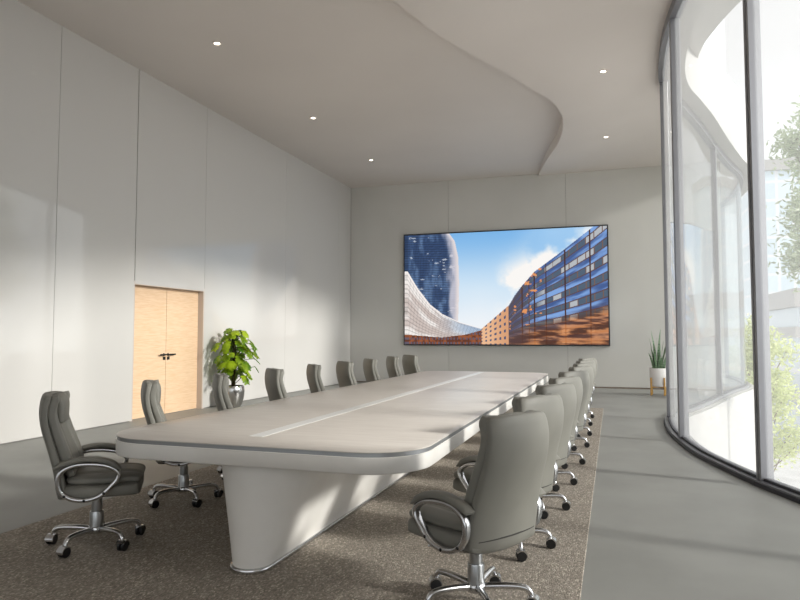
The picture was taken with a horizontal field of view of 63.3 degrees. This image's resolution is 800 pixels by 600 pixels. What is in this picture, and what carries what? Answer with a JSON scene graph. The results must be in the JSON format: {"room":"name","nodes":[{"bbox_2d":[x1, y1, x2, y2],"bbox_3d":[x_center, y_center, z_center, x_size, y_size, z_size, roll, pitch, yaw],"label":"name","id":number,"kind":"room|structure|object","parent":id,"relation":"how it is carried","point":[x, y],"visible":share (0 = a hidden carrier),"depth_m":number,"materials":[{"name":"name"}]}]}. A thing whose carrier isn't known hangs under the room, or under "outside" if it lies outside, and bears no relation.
{"room":"conference room","nodes":[
{"label":"conference room","id":0,"kind":"room"},
{"bbox_2d":[0,0,350,444],"bbox_3d":[-5.010,-1.105,8.662,0.300,5.880,22.620,-1,-3,18],"label":"wall","id":1,"kind":"structure","parent":0,"point":[113,177],"depth_m":10.23,"materials":[{"name":"grey paint"}]},
{"bbox_2d":[128,281,204,421],"bbox_3d":[-4.043,0.858,11.286,0.154,2.240,1.990,-1,-3,18],"label":"door","id":2,"kind":"structure","parent":1,"relation":"in","point":[168,322],"depth_m":11.38,"materials":[{"name":"beige wood"}]},
{"bbox_2d":[228,385,244,407],"bbox_3d":[-3.166,1.830,12.316,0.424,0.410,0.424,-1,-3,18],"label":"pot","id":3,"kind":"object","parent":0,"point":[236,392],"depth_m":12.16,"materials":[{"name":"silver metal"}]},
{"bbox_2d":[17,0,719,187],"bbox_3d":[0.628,-4.013,6.921,12.035,0.660,22.320,-1,-3,18],"label":"ceiling","id":4,"kind":"structure","parent":0,"point":[424,90],"depth_m":10.67,"materials":[{"name":"paint"}]},
{"bbox_2d":[212,41,221,45],"bbox_3d":[-2.722,-3.819,9.661,0.150,0.014,0.150,-1,-3,18],"label":"recessed light","id":5,"kind":"object","parent":4,"relation":"in","point":[217,43],"visible":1,"depth_m":9.65,"materials":[{"name":"paint"}]},
{"bbox_2d":[0,378,799,599],"bbox_3d":[1.811,2.099,10.252,12.215,0.350,30.200,-1,-3,18],"label":"floor","id":6,"kind":"structure","parent":0,"point":[666,523],"depth_m":5.08,"materials":[{"name":"concrete"}]},
{"bbox_2d":[211,328,259,407],"bbox_3d":[-3.102,1.283,12.323,0.824,1.503,0.915,0,-3,5],"label":"monstera","id":7,"kind":"object","parent":6,"relation":"on","point":[234,359],"visible":0.91,"depth_m":12.18,"materials":[{"name":"green plant"}]},
{"bbox_2d":[0,408,602,599],"bbox_3d":[0.046,1.733,6.803,3.830,0.012,12.320,-1,-3,18],"label":"rug","id":8,"kind":"object","parent":6,"relation":"on","point":[183,552],"visible":0.41,"depth_m":3.99,"materials":[{"name":"grey carpet"}]},
{"bbox_2d":[39,391,145,557],"bbox_3d":[-2.013,1.096,4.272,0.639,0.989,0.625,1,-3,-18],"label":"office chair","id":9,"kind":"object","parent":8,"relation":"on","point":[78,478],"visible":0.98,"depth_m":4.07,"materials":[{"name":"grey leather"}]},
{"bbox_2d":[44,533,58,541],"bbox_3d":[-2.266,1.538,4.222,0.053,0.049,0.067,0,-3,6],"label":"hood","id":10,"kind":"object","parent":9,"relation":"attached to","point":[50,537],"depth_m":4.20,"materials":[{"name":"silver metal"}]},
{"bbox_2d":[56,545,70,554],"bbox_3d":[-2.056,1.524,3.970,0.053,0.049,0.067,-1,-3,23],"label":"hood","id":11,"kind":"object","parent":9,"relation":"attached to","point":[63,549],"depth_m":3.95,"materials":[{"name":"silver metal"}]},
{"bbox_2d":[48,391,83,477],"bbox_3d":[-2.186,0.875,4.215,0.207,0.542,0.448,1,-3,-18],"label":"cushion","id":12,"kind":"object","parent":9,"relation":"on","point":[64,444],"depth_m":4.04,"materials":[{"name":"grey leather"}]},
{"bbox_2d":[66,462,145,484],"bbox_3d":[-1.928,1.144,4.284,0.451,0.075,0.462,1,-3,-18],"label":"seat cushion","id":13,"kind":"object","parent":9,"relation":"on","point":[132,473],"depth_m":4.12,"materials":[{"name":"grey leather"}]},
{"bbox_2d":[116,539,129,544],"bbox_3d":[-1.749,1.531,4.098,0.053,0.049,0.067,-1,-3,13],"label":"hood","id":14,"kind":"object","parent":9,"relation":"attached to","point":[121,541],"depth_m":4.08,"materials":[{"name":"silver metal"}]},
{"bbox_2d":[135,524,145,528],"bbox_3d":[-1.771,1.549,4.426,0.053,0.049,0.067,0,-3,-1],"label":"hood","id":15,"kind":"object","parent":9,"relation":"attached to","point":[138,526],"depth_m":4.41,"materials":[{"name":"silver metal"}]},
{"bbox_2d":[141,380,223,507],"bbox_3d":[-1.796,1.155,5.371,0.668,0.989,0.617,1,-3,-19],"label":"office chair","id":16,"kind":"object","parent":8,"relation":"on","point":[153,412],"visible":0.49,"depth_m":5.15,"materials":[{"name":"grey leather"}]},
{"bbox_2d":[148,489,157,495],"bbox_3d":[-2.057,1.601,5.410,0.053,0.049,0.067,-1,-3,24],"label":"hood","id":17,"kind":"object","parent":16,"relation":"attached to","point":[152,492],"depth_m":5.39,"materials":[{"name":"silver metal"}]},
{"bbox_2d":[148,498,158,505],"bbox_3d":[-1.936,1.585,5.105,0.053,0.049,0.067,-3,-4,41],"label":"hood","id":18,"kind":"object","parent":16,"relation":"attached to","point":[153,502],"depth_m":5.09,"materials":[{"name":"silver metal"}]},
{"bbox_2d":[150,380,166,422],"bbox_3d":[-1.982,0.934,5.312,0.207,0.542,0.448,1,-3,-19],"label":"cushion","id":19,"kind":"object","parent":16,"relation":"on","point":[157,415],"depth_m":5.12,"materials":[{"name":"grey leather"}]},
{"bbox_2d":[212,373,232,479],"bbox_3d":[-1.498,1.208,6.345,0.668,0.989,0.617,1,-3,-19],"label":"office chair","id":20,"kind":"object","parent":8,"relation":"on","point":[220,381],"visible":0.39,"depth_m":6.09,"materials":[{"name":"grey leather"}]},
{"bbox_2d":[220,373,232,408],"bbox_3d":[-1.684,0.986,6.286,0.207,0.542,0.448,1,-3,-19],"label":"cushion","id":21,"kind":"object","parent":20,"relation":"on","point":[225,403],"depth_m":6.08,"materials":[{"name":"grey leather"}]},
{"bbox_2d":[265,368,288,400],"bbox_3d":[-1.188,1.262,7.356,0.668,0.989,0.617,2,-3,-28],"label":"office chair","id":22,"kind":"object","parent":8,"relation":"on","point":[274,383],"visible":0.33,"depth_m":7.09,"materials":[{"name":"grey leather"}]},
{"bbox_2d":[272,368,288,397],"bbox_3d":[-1.361,1.039,7.269,0.207,0.542,0.448,2,-3,-28],"label":"cushion","id":23,"kind":"object","parent":22,"relation":"on","point":[278,388],"depth_m":7.07,"materials":[{"name":"grey leather"}]},
{"bbox_2d":[306,364,324,392],"bbox_3d":[-0.865,1.315,8.345,0.668,0.989,0.617,1,-3,-20],"label":"office chair","id":24,"kind":"object","parent":8,"relation":"on","point":[313,371],"visible":0.31,"depth_m":8.09,"materials":[{"name":"grey leather"}]},
{"bbox_2d":[313,364,324,390],"bbox_3d":[-1.050,1.093,8.282,0.207,0.542,0.448,1,-3,-20],"label":"cushion","id":25,"kind":"object","parent":24,"relation":"on","point":[318,385],"depth_m":8.08,"materials":[{"name":"grey leather"}]},
{"bbox_2d":[115,371,547,574],"bbox_3d":[0.278,1.384,7.315,2.090,0.740,7.710,-1,-3,18],"label":"conference table","id":26,"kind":"object","parent":8,"relation":"on","point":[294,468],"visible":0.98,"depth_m":4.07,"materials":[{"name":"laminate"}]},
{"bbox_2d":[336,361,356,386],"bbox_3d":[-0.574,1.369,9.361,0.668,0.989,0.617,2,-4,-29],"label":"office chair","id":27,"kind":"object","parent":8,"relation":"on","point":[344,369],"visible":0.31,"depth_m":9.11,"materials":[{"name":"grey leather"}]},
{"bbox_2d":[350,362,356,384],"bbox_3d":[-0.745,1.146,9.271,0.207,0.542,0.448,2,-4,-29],"label":"cushion","id":28,"kind":"object","parent":27,"relation":"on","point":[352,378],"depth_m":9.08,"materials":[{"name":"grey leather"}]},
{"bbox_2d":[363,358,380,381],"bbox_3d":[-0.248,1.423,10.359,0.668,0.989,0.617,1,-3,-22],"label":"office chair","id":29,"kind":"object","parent":8,"relation":"on","point":[369,365],"visible":0.34,"depth_m":10.11,"materials":[{"name":"grey leather"}]},
{"bbox_2d":[368,358,380,379],"bbox_3d":[-0.430,1.201,10.291,0.207,0.542,0.448,1,-3,-22],"label":"cushion","id":30,"kind":"object","parent":29,"relation":"on","point":[373,374],"depth_m":10.09,"materials":[{"name":"grey leather"}]},
{"bbox_2d":[386,356,401,377],"bbox_3d":[0.097,1.480,11.413,0.668,0.989,0.617,1,-3,-20],"label":"office chair","id":31,"kind":"object","parent":8,"relation":"on","point":[392,366],"visible":0.29,"depth_m":11.17,"materials":[{"name":"grey leather"}]},
{"bbox_2d":[396,357,401,375],"bbox_3d":[-0.088,1.258,11.351,0.207,0.542,0.448,1,-3,-20],"label":"cushion","id":32,"kind":"object","parent":31,"relation":"on","point":[398,373],"depth_m":11.15,"materials":[{"name":"grey leather"}]},
{"bbox_2d":[402,355,420,374],"bbox_3d":[0.395,1.528,12.322,0.668,0.989,0.617,2,-4,-32],"label":"office chair","id":33,"kind":"object","parent":8,"relation":"on","point":[410,365],"visible":0.31,"depth_m":12.08,"materials":[{"name":"grey leather"}]},
{"bbox_2d":[416,355,420,371],"bbox_3d":[0.229,1.305,12.223,0.207,0.542,0.448,2,-4,-32],"label":"cushion","id":34,"kind":"object","parent":33,"relation":"on","point":[417,366],"depth_m":12.04,"materials":[{"name":"grey leather"}]},
{"bbox_2d":[408,410,548,599],"bbox_3d":[0.385,1.043,3.283,0.617,0.989,0.668,3,-4,-41],"label":"office chair","id":35,"kind":"object","parent":8,"relation":"on","point":[501,508],"visible":1,"depth_m":3.08,"materials":[{"name":"grey leather"}]},
{"bbox_2d":[428,575,441,586],"bbox_3d":[0.186,1.498,3.473,0.067,0.049,0.053,0,-3,-5],"label":"hood","id":36,"kind":"object","parent":35,"relation":"attached to","point":[434,580],"depth_m":3.45,"materials":[{"name":"silver metal"}]},
{"bbox_2d":[409,496,464,530],"bbox_3d":[0.343,1.093,3.339,0.462,0.075,0.451,3,-4,-41],"label":"armrest","id":37,"kind":"object","parent":35,"relation":"on","point":[436,517],"depth_m":3.21,"materials":[{"name":"grey leather"}]},
{"bbox_2d":[488,572,500,581],"bbox_3d":[0.512,1.500,3.518,0.067,0.049,0.053,-1,-3,9],"label":"hood","id":38,"kind":"object","parent":35,"relation":"attached to","point":[495,576],"depth_m":3.50,"materials":[{"name":"silver metal"}]},
{"bbox_2d":[464,410,533,515],"bbox_3d":[0.520,0.818,3.149,0.448,0.542,0.207,3,-4,-41],"label":"cushion","id":39,"kind":"object","parent":35,"relation":"on","point":[501,483],"depth_m":3.00,"materials":[{"name":"grey leather"}]},
{"bbox_2d":[526,594,540,599],"bbox_3d":[0.662,1.484,3.221,0.067,0.049,0.053,-1,-3,19],"label":"hood","id":40,"kind":"object","parent":35,"relation":"attached to","point":[530,596],"depth_m":3.21,"materials":[{"name":"silver metal"}]},
{"bbox_2d":[453,393,563,561],"bbox_3d":[0.692,1.092,4.202,0.617,0.989,0.668,3,-4,-42],"label":"office chair","id":41,"kind":"object","parent":8,"relation":"on","point":[550,404],"visible":0.44,"depth_m":4.08,"materials":[{"name":"grey leather"}]},
{"bbox_2d":[454,466,473,480],"bbox_3d":[0.649,1.142,4.257,0.462,0.075,0.451,3,-4,-42],"label":"armrest","id":42,"kind":"object","parent":41,"relation":"on","point":[468,471],"depth_m":4.22,"materials":[{"name":"silver metal"}]},
{"bbox_2d":[516,548,527,557],"bbox_3d":[0.736,1.521,3.914,0.067,0.049,0.053,0,-3,1],"label":"hood","id":43,"kind":"object","parent":41,"relation":"attached to","point":[520,552],"depth_m":3.89,"materials":[{"name":"silver metal"}]},
{"bbox_2d":[512,393,550,411],"bbox_3d":[0.829,0.867,4.070,0.448,0.542,0.207,3,-4,-42],"label":"cushion","id":44,"kind":"object","parent":41,"relation":"on","point":[533,402],"depth_m":3.92,"materials":[{"name":"grey leather"}]},
{"bbox_2d":[546,536,556,545],"bbox_3d":[0.969,1.534,4.145,0.067,0.049,0.053,-1,-3,18],"label":"hood","id":45,"kind":"object","parent":41,"relation":"attached to","point":[550,541],"depth_m":4.12,"materials":[{"name":"silver metal"}]},
{"bbox_2d":[535,383,576,518],"bbox_3d":[1.018,1.141,5.104,0.617,0.989,0.668,3,-4,-43],"label":"office chair","id":46,"kind":"object","parent":8,"relation":"on","point":[567,392],"visible":0.34,"depth_m":4.97,"materials":[{"name":"grey leather"}]},
{"bbox_2d":[535,383,566,394],"bbox_3d":[1.159,0.916,4.975,0.448,0.542,0.207,3,-4,-43],"label":"cushion","id":47,"kind":"object","parent":46,"relation":"on","point":[560,389],"depth_m":4.83,"materials":[{"name":"grey leather"}]},
{"bbox_2d":[549,376,582,491],"bbox_3d":[1.304,1.186,5.946,0.617,0.989,0.668,3,-4,-44],"label":"office chair","id":48,"kind":"object","parent":8,"relation":"on","point":[576,381],"visible":0.28,"depth_m":5.83,"materials":[{"name":"grey leather"}]},
{"bbox_2d":[558,371,589,468],"bbox_3d":[1.646,1.237,6.895,0.617,0.989,0.668,2,-4,-39],"label":"office chair","id":49,"kind":"object","parent":8,"relation":"on","point":[584,375],"visible":0.24,"depth_m":6.77,"materials":[{"name":"grey leather"}]},
{"bbox_2d":[568,366,593,450],"bbox_3d":[1.989,1.291,7.908,0.617,0.989,0.668,3,-4,-44],"label":"office chair","id":50,"kind":"object","parent":8,"relation":"on","point":[589,369],"visible":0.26,"depth_m":7.79,"materials":[{"name":"grey leather"}]},
{"bbox_2d":[573,363,595,436],"bbox_3d":[2.283,1.340,8.809,0.617,0.989,0.668,3,-4,-43],"label":"office chair","id":51,"kind":"object","parent":8,"relation":"on","point":[589,433],"visible":0.19,"depth_m":8.71,"materials":[{"name":"grey leather"}]},
{"bbox_2d":[576,360,595,425],"bbox_3d":[2.575,1.391,9.765,0.617,0.989,0.668,3,-4,-44],"label":"office chair","id":52,"kind":"object","parent":8,"relation":"on","point":[590,423],"visible":0.19,"depth_m":9.62,"materials":[{"name":"grey leather"}]},
{"bbox_2d":[578,358,596,417],"bbox_3d":[2.870,1.439,10.666,0.617,0.989,0.668,3,-4,-42],"label":"office chair","id":53,"kind":"object","parent":8,"relation":"on","point":[592,415],"visible":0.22,"depth_m":10.56,"materials":[{"name":"grey leather"}]},
{"bbox_2d":[649,329,665,395],"bbox_3d":[5.930,1.411,14.834,0.440,1.515,0.427,-1,-3,25],"label":"snake plant","id":54,"kind":"object","parent":6,"relation":"on","point":[657,372],"visible":0.98,"depth_m":14.75,"materials":[{"name":"green plant"}]},
{"bbox_2d":[658,12,689,440],"bbox_3d":[3.977,-0.968,9.541,0.250,5.700,2.338,-1,-3,18],"label":"window","id":55,"kind":"structure","parent":6,"relation":"on","point":[670,37],"depth_m":8.48,"materials":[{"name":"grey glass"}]},
{"bbox_2d":[659,76,723,418],"bbox_3d":[5.658,-0.807,12.539,0.257,5.700,4.708,-2,-4,35],"label":"window","id":56,"kind":"structure","parent":6,"relation":"on","point":[688,113],"depth_m":10.65,"materials":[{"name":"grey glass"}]},
{"bbox_2d":[668,0,773,485],"bbox_3d":[3.438,-1.091,7.255,0.259,5.700,2.489,0,-3,7],"label":"window","id":57,"kind":"structure","parent":6,"relation":"on","point":[754,129],"depth_m":6.02,"materials":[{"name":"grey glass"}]},
{"bbox_2d":[721,207,729,374],"bbox_3d":[10.734,-0.289,22.188,0.214,5.700,2.090,0,-3,7],"label":"window","id":58,"kind":"structure","parent":6,"relation":"on","point":[722,208],"depth_m":21.16,"materials":[{"name":"grey metal"}]},
{"bbox_2d":[721,189,744,381],"bbox_3d":[10.244,-0.408,19.986,0.253,5.700,2.554,-1,-3,18],"label":"window","id":59,"kind":"structure","parent":6,"relation":"on","point":[733,195],"depth_m":18.81,"materials":[{"name":"grey metal"}]},
{"bbox_2d":[755,478,799,503],"bbox_3d":[3.363,-1.221,4.832,0.190,5.700,2.476,0,-3,-2],"label":"window frame","id":60,"kind":"structure","parent":6,"relation":"on","point":[771,485],"depth_m":5.59,"materials":[{"name":"black metal"}]},
{"bbox_2d":[350,161,725,389],"bbox_3d":[3.197,-0.622,17.667,10.100,5.880,0.220,-1,-3,18],"label":"wall","id":61,"kind":"structure","parent":0,"point":[628,200],"depth_m":17.17,"materials":[{"name":"grey paint"}]},
{"bbox_2d":[404,224,609,345],"bbox_3d":[2.759,-0.336,17.620,5.561,3.146,0.112,-1,-3,18],"label":"wall screen","id":62,"kind":"object","parent":61,"relation":"attached to","point":[549,286],"visible":1,"depth_m":17.50,"materials":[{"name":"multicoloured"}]},
{"bbox_2d":[356,381,725,390],"bbox_3d":[3.246,2.291,17.369,9.880,0.030,0.018,-1,-3,18],"label":"baseboard","id":63,"kind":"structure","parent":61,"relation":"attached to","point":[356,381],"depth_m":16.41,"materials":[{"name":"grey"}]},
{"bbox_2d":[668,0,747,207],"bbox_3d":[6.484,-4.005,12.658,2.773,0.740,23.582,-1,-3,20],"label":"roof overhang","id":64,"kind":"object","parent":61,"relation":"attached to","point":[699,91],"depth_m":12.56,"materials":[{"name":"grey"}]},
{"bbox_2d":[688,0,745,133],"bbox_3d":[2.746,-5.005,11.749,13.100,1.200,27.500,-1,-3,18],"label":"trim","id":65,"kind":"structure","parent":64,"relation":"on","point":[711,14],"depth_m":11.49,"materials":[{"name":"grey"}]},
{"bbox_2d":[703,18,725,73],"bbox_3d":[6.089,-7.622,10.586,2.999,3.900,27.611,-1,-3,14],"label":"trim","id":66,"kind":"structure","parent":61,"relation":"attached to","point":[714,45],"depth_m":16.84,"materials":[{"name":"white paint"}]},
{"bbox_2d":[689,383,755,471],"bbox_3d":[6.489,5.147,12.175,2.519,6.170,23.500,-1,-3,20],"label":"trim","id":67,"kind":"structure","parent":61,"relation":"attached to","point":[726,428],"depth_m":14.18,"materials":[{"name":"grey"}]},
{"bbox_2d":[710,143,749,396],"bbox_3d":[8.527,-0.591,16.564,0.385,5.700,5.274,-2,-4,33],"label":"window","id":68,"kind":"structure","parent":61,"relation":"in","point":[717,152],"depth_m":14.48,"materials":[{"name":"metal"}]},
{"bbox_2d":[720,162,736,202],"bbox_3d":[4.834,-3.364,21.434,11.207,0.400,7.650,-1,-3,18],"label":"ceiling","id":69,"kind":"structure","parent":0,"point":[728,180],"depth_m":18.38,"materials":[{"name":"paint"}]},
{"label":"outside","id":70,"kind":"structure","parent":0,"visible":0},
{"bbox_2d":[773,435,799,488],"bbox_3d":[40.753,10.893,59.828,440.000,0.200,380.000,-1,-3,18],"label":"ground","id":71,"kind":"structure","parent":70,"point":[787,475],"depth_m":35.75,"materials":[{"name":"white"}]},
{"bbox_2d":[725,157,799,378],"bbox_3d":[53.783,-1.545,76.249,25.600,26.400,22.600,-1,-3,18],"label":"building","id":72,"kind":"structure","parent":71,"relation":"on","point":[774,192],"depth_m":69.80,"materials":[{"name":"grey"}]},
{"bbox_2d":[728,314,799,480],"bbox_3d":[12.454,4.633,22.661,3.776,8.340,3.864,0,-3,-1],"label":"street tree","id":73,"kind":"object","parent":71,"relation":"on","point":[778,390],"visible":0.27,"depth_m":22.21,"materials":[{"name":"green plant"}]},
{"bbox_2d":[766,95,799,367],"bbox_3d":[8.678,1.911,13.088,3.182,12.740,3.323,0,-3,-2],"label":"street tree","id":74,"kind":"object","parent":71,"relation":"on","point":[791,143],"visible":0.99,"depth_m":13.34,"materials":[{"name":"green plant"}]},
{"bbox_2d":[769,288,799,449],"bbox_3d":[36.496,4.674,44.698,19.100,10.600,12.600,-1,-3,18],"label":"office block","id":75,"kind":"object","parent":71,"relation":"on","point":[784,306],"visible":0.37,"depth_m":44.12,"materials":[{"name":"grey"}]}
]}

